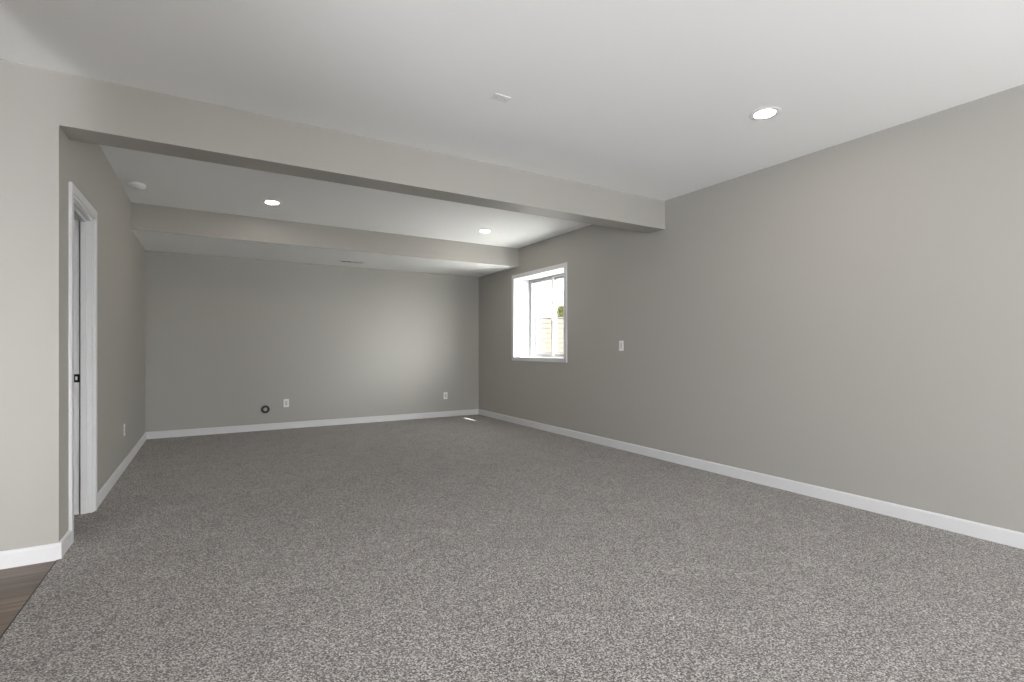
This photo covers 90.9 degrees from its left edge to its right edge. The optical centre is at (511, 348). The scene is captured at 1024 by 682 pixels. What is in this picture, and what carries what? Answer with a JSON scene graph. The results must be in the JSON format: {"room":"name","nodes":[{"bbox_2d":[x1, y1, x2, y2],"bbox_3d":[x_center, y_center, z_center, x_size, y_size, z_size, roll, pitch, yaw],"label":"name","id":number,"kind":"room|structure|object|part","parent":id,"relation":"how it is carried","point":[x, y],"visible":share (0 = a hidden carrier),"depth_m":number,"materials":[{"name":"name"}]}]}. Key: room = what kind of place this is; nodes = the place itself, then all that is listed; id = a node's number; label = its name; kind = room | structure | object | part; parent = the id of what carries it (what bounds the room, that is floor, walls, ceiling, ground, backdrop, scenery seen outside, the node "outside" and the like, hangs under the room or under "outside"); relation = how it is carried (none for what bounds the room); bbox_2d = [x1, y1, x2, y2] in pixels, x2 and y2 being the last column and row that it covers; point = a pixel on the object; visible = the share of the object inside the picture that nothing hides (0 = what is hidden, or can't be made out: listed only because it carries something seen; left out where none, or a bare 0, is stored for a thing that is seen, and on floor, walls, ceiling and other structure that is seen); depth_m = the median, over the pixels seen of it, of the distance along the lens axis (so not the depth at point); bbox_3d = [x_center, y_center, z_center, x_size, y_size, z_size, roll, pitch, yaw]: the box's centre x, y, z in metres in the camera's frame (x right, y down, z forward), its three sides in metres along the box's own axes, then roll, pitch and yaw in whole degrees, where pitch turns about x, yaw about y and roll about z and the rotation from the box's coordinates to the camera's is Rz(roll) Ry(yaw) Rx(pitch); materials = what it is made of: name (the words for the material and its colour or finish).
{"room":"finished basement","nodes":[
{"label":"finished basement","id":0,"kind":"room"},
{"bbox_2d":[0,59,24,550],"bbox_3d":[-3.670,-0.135,2.183,2.333,2.801,0.140,0,0,-31],"label":"wall","id":1,"kind":"structure","parent":0,"point":[12,74],"depth_m":2.70,"materials":[{"name":"beige paint"}]},
{"bbox_2d":[0,542,61,569],"bbox_3d":[-3.565,1.124,2.156,2.486,0.092,0.013,0,0,-31],"label":"baseboard","id":2,"kind":"structure","parent":1,"relation":"attached to","point":[49,552],"depth_m":2.72,"materials":[{"name":"white paint"}]},
{"bbox_2d":[25,64,144,547],"bbox_3d":[-3.664,-0.184,4.585,0.140,2.701,4.260,0,0,-31],"label":"wall","id":3,"kind":"structure","parent":0,"point":[52,160],"depth_m":2.84,"materials":[{"name":"beige paint"}]},
{"bbox_2d":[59,530,70,556],"bbox_3d":[-2.562,1.120,2.888,0.013,0.092,0.215,0,0,-31],"label":"baseboard","id":4,"kind":"structure","parent":3,"relation":"attached to","point":[66,539],"depth_m":2.89,"materials":[{"name":"white paint"}]},
{"bbox_2d":[69,181,96,544],"bbox_3d":[-2.878,0.089,3.284,0.155,2.154,0.778,0,0,-31],"label":"door","id":5,"kind":"structure","parent":3,"relation":"in","point":[82,215],"depth_m":3.54,"materials":[{"name":"white paint"}]},
{"bbox_3d":[-3.054,0.211,3.529,0.036,0.058,0.002,0,0,-31],"label":"strike plate","id":6,"kind":"part","parent":5,"relation":"part of","materials":[{"name":"black metal"}]},
{"bbox_2d":[97,432,146,507],"bbox_3d":[-3.852,1.120,5.051,0.013,0.092,3.242,0,0,-31],"label":"baseboard","id":7,"kind":"structure","parent":3,"relation":"attached to","point":[102,493],"depth_m":4.50,"materials":[{"name":"white paint"}]},
{"bbox_2d":[145,250,478,431],"bbox_3d":[-3.926,-0.135,7.026,7.655,2.801,0.200,0,0,-31],"label":"wall","id":8,"kind":"structure","parent":0,"point":[227,339],"depth_m":7.38,"materials":[{"name":"beige paint"}]},
{"bbox_2d":[261,405,269,412],"bbox_3d":[-3.501,0.869,7.148,0.112,0.112,0.026,0,0,-31],"label":"pipe fitting","id":9,"kind":"object","parent":8,"relation":"attached to","point":[265,409],"visible":1,"depth_m":7.14,"materials":[{"name":"black plastic"}]},
{"bbox_2d":[283,399,288,406],"bbox_3d":[-3.270,0.795,7.295,0.072,0.116,0.010,0,0,-31],"label":"wall outlet","id":10,"kind":"object","parent":8,"relation":"attached to","point":[285,401],"visible":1,"depth_m":7.29,"materials":[{"name":"white plastic"}]},
{"bbox_2d":[146,409,477,438],"bbox_3d":[-2.644,1.120,7.667,4.769,0.092,0.013,0,0,-31],"label":"baseboard","id":11,"kind":"structure","parent":8,"relation":"attached to","point":[314,423],"depth_m":7.38,"materials":[{"name":"white paint"}]},
{"bbox_2d":[131,229,515,276],"bbox_3d":[-2.302,-1.394,7.107,4.782,0.282,1.324,0,0,-31],"label":"ceiling","id":12,"kind":"structure","parent":0,"point":[151,241],"depth_m":6.81,"materials":[{"name":"white paint"}]},
{"bbox_2d":[338,260,365,263],"bbox_3d":[-2.323,-1.248,7.301,0.360,0.009,0.160,0,0,-31],"label":"ceiling vent","id":13,"kind":"object","parent":12,"relation":"in","point":[344,261],"visible":1,"depth_m":7.29,"materials":[{"name":"white plastic"}]},
{"bbox_2d":[131,202,517,266],"bbox_3d":[-1.960,-1.394,6.533,4.782,0.282,0.012,0,0,-31],"label":"beam","id":14,"kind":"structure","parent":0,"point":[144,217],"depth_m":6.20,"materials":[{"name":"beige paint"}]},
{"bbox_2d":[0,414,1023,681],"bbox_3d":[-0.729,1.216,1.862,7.455,0.100,11.945,0,0,-31],"label":"floor","id":15,"kind":"structure","parent":0,"point":[465,548],"depth_m":2.57,"materials":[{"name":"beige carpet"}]},
{"bbox_2d":[0,560,56,638],"bbox_3d":[-0.748,1.169,-0.172,0.007,0.003,6.872,0,0,-31],"label":"trim","id":16,"kind":"structure","parent":15,"relation":"on","point":[56,560],"depth_m":2.32,"materials":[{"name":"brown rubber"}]},
{"bbox_2d":[0,0,1023,247],"bbox_3d":[-0.635,-1.660,1.860,8.015,0.250,12.445,0,0,-31],"label":"ceiling","id":17,"kind":"structure","parent":0,"point":[656,99],"depth_m":2.86,"materials":[{"name":"white paint"}]},
{"bbox_2d":[127,181,145,189],"bbox_3d":[-3.502,-1.510,4.699,0.141,0.050,0.141,0,0,-31],"label":"smoke detector","id":18,"kind":"object","parent":17,"relation":"attached to","point":[134,185],"visible":1,"depth_m":4.66,"materials":[{"name":"white plastic"}]},
{"bbox_2d":[262,200,281,204],"bbox_3d":[-2.527,-1.532,5.304,0.188,0.006,0.188,0,0,-31],"label":"recessed light","id":19,"kind":"object","parent":17,"relation":"in","point":[270,202],"visible":1,"depth_m":5.29,"materials":[{"name":"white plastic"}]},
{"bbox_2d":[59,71,664,232],"bbox_3d":[-0.516,-1.386,4.113,4.782,0.298,0.224,0,0,-31],"label":"beam","id":20,"kind":"structure","parent":17,"relation":"attached to","point":[95,111],"depth_m":3.51,"materials":[{"name":"beige paint"}]},
{"bbox_2d":[478,229,491,232],"bbox_3d":[-0.354,-1.532,6.595,0.188,0.006,0.188,0,0,-31],"label":"recessed light","id":21,"kind":"object","parent":17,"relation":"in","point":[481,230],"visible":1,"depth_m":6.60,"materials":[{"name":"white plastic"}]},
{"bbox_2d":[490,93,510,102],"bbox_3d":[-0.071,-1.532,3.085,0.116,0.006,0.072,0,0,-31],"label":"cover plate","id":22,"kind":"object","parent":17,"relation":"attached to","point":[495,96],"visible":1,"depth_m":3.08,"materials":[{"name":"white plastic"}]},
{"bbox_2d":[749,107,780,119],"bbox_3d":[1.653,-1.532,3.293,0.188,0.006,0.188,0,0,-31],"label":"recessed light","id":23,"kind":"object","parent":17,"relation":"in","point":[764,113],"visible":1,"depth_m":3.28,"materials":[{"name":"white plastic"}]},
{"bbox_2d":[479,84,1023,532],"bbox_3d":[2.447,-0.135,4.164,0.360,2.801,11.645,0,0,-31],"label":"wall","id":24,"kind":"structure","parent":0,"point":[848,317],"depth_m":3.89,"materials":[{"name":"beige paint"}]},
{"bbox_2d":[512,262,566,362],"bbox_3d":[0.517,-0.474,7.383,0.377,1.330,1.420,0,0,-31],"label":"window","id":25,"kind":"structure","parent":24,"relation":"in","point":[523,284],"depth_m":7.85,"materials":[{"name":"white paint"}]},
{"bbox_3d":[0.481,0.141,7.361,0.292,0.010,1.310,0,0,-31],"label":"sill","id":26,"kind":"part","parent":25,"relation":"part of","materials":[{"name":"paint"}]},
{"bbox_3d":[0.462,-0.469,7.721,0.030,1.166,0.608,0,0,-31],"label":"sash","id":27,"kind":"part","parent":25,"relation":"part of","materials":[{"name":"glass"}]},
{"bbox_3d":[0.643,-0.469,7.457,0.085,1.230,1.310,0,0,-31],"label":"frame","id":28,"kind":"part","parent":25,"relation":"part of","materials":[{"name":"white plastic"}]},
{"bbox_3d":[0.803,-0.469,7.220,0.030,1.166,0.674,0,0,-31],"label":"sash","id":29,"kind":"part","parent":25,"relation":"part of","materials":[{"name":"white plastic"}]},
{"bbox_2d":[619,341,623,350],"bbox_3d":[1.257,-0.029,5.798,0.010,0.116,0.072,0,0,-31],"label":"light switch","id":30,"kind":"object","parent":24,"relation":"attached to","point":[621,343],"visible":1,"depth_m":5.79,"materials":[{"name":"white plastic"}]},
{"bbox_2d":[478,409,1023,548],"bbox_3d":[2.261,1.120,4.112,0.013,0.092,11.145,0,0,-31],"label":"baseboard","id":31,"kind":"structure","parent":24,"relation":"attached to","point":[1008,537],"depth_m":3.93,"materials":[{"name":"white paint"}]},
{"label":"outside","id":32,"kind":"structure","parent":0,"visible":0},
{"bbox_3d":[17.413,0.566,33.677,55.585,0.300,80.000,0,0,-31],"label":"ground","id":33,"kind":"structure","parent":32,"visible":0},
{"bbox_2d":[540,316,563,353],"bbox_3d":[4.776,-0.421,20.000,7.340,1.675,0.142,0,0,0],"label":"fence","id":34,"kind":"object","parent":33,"relation":"on","point":[545,322],"visible":0.16,"depth_m":19.99,"materials":[{"name":"beige wood"}]},
{"bbox_3d":[1.175,-0.421,20.000,0.140,1.675,0.140,0,0,0],"label":"post","id":35,"kind":"part","parent":34,"relation":"part of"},
{"bbox_2d":[557,305,563,316],"bbox_3d":[2.515,-0.904,25.008,0.960,2.641,0.931,0,0,-31],"label":"tree","id":36,"kind":"object","parent":33,"relation":"on","point":[560,309],"visible":0.31,"depth_m":24.77,"materials":[{"name":"green plant"}]}
]}

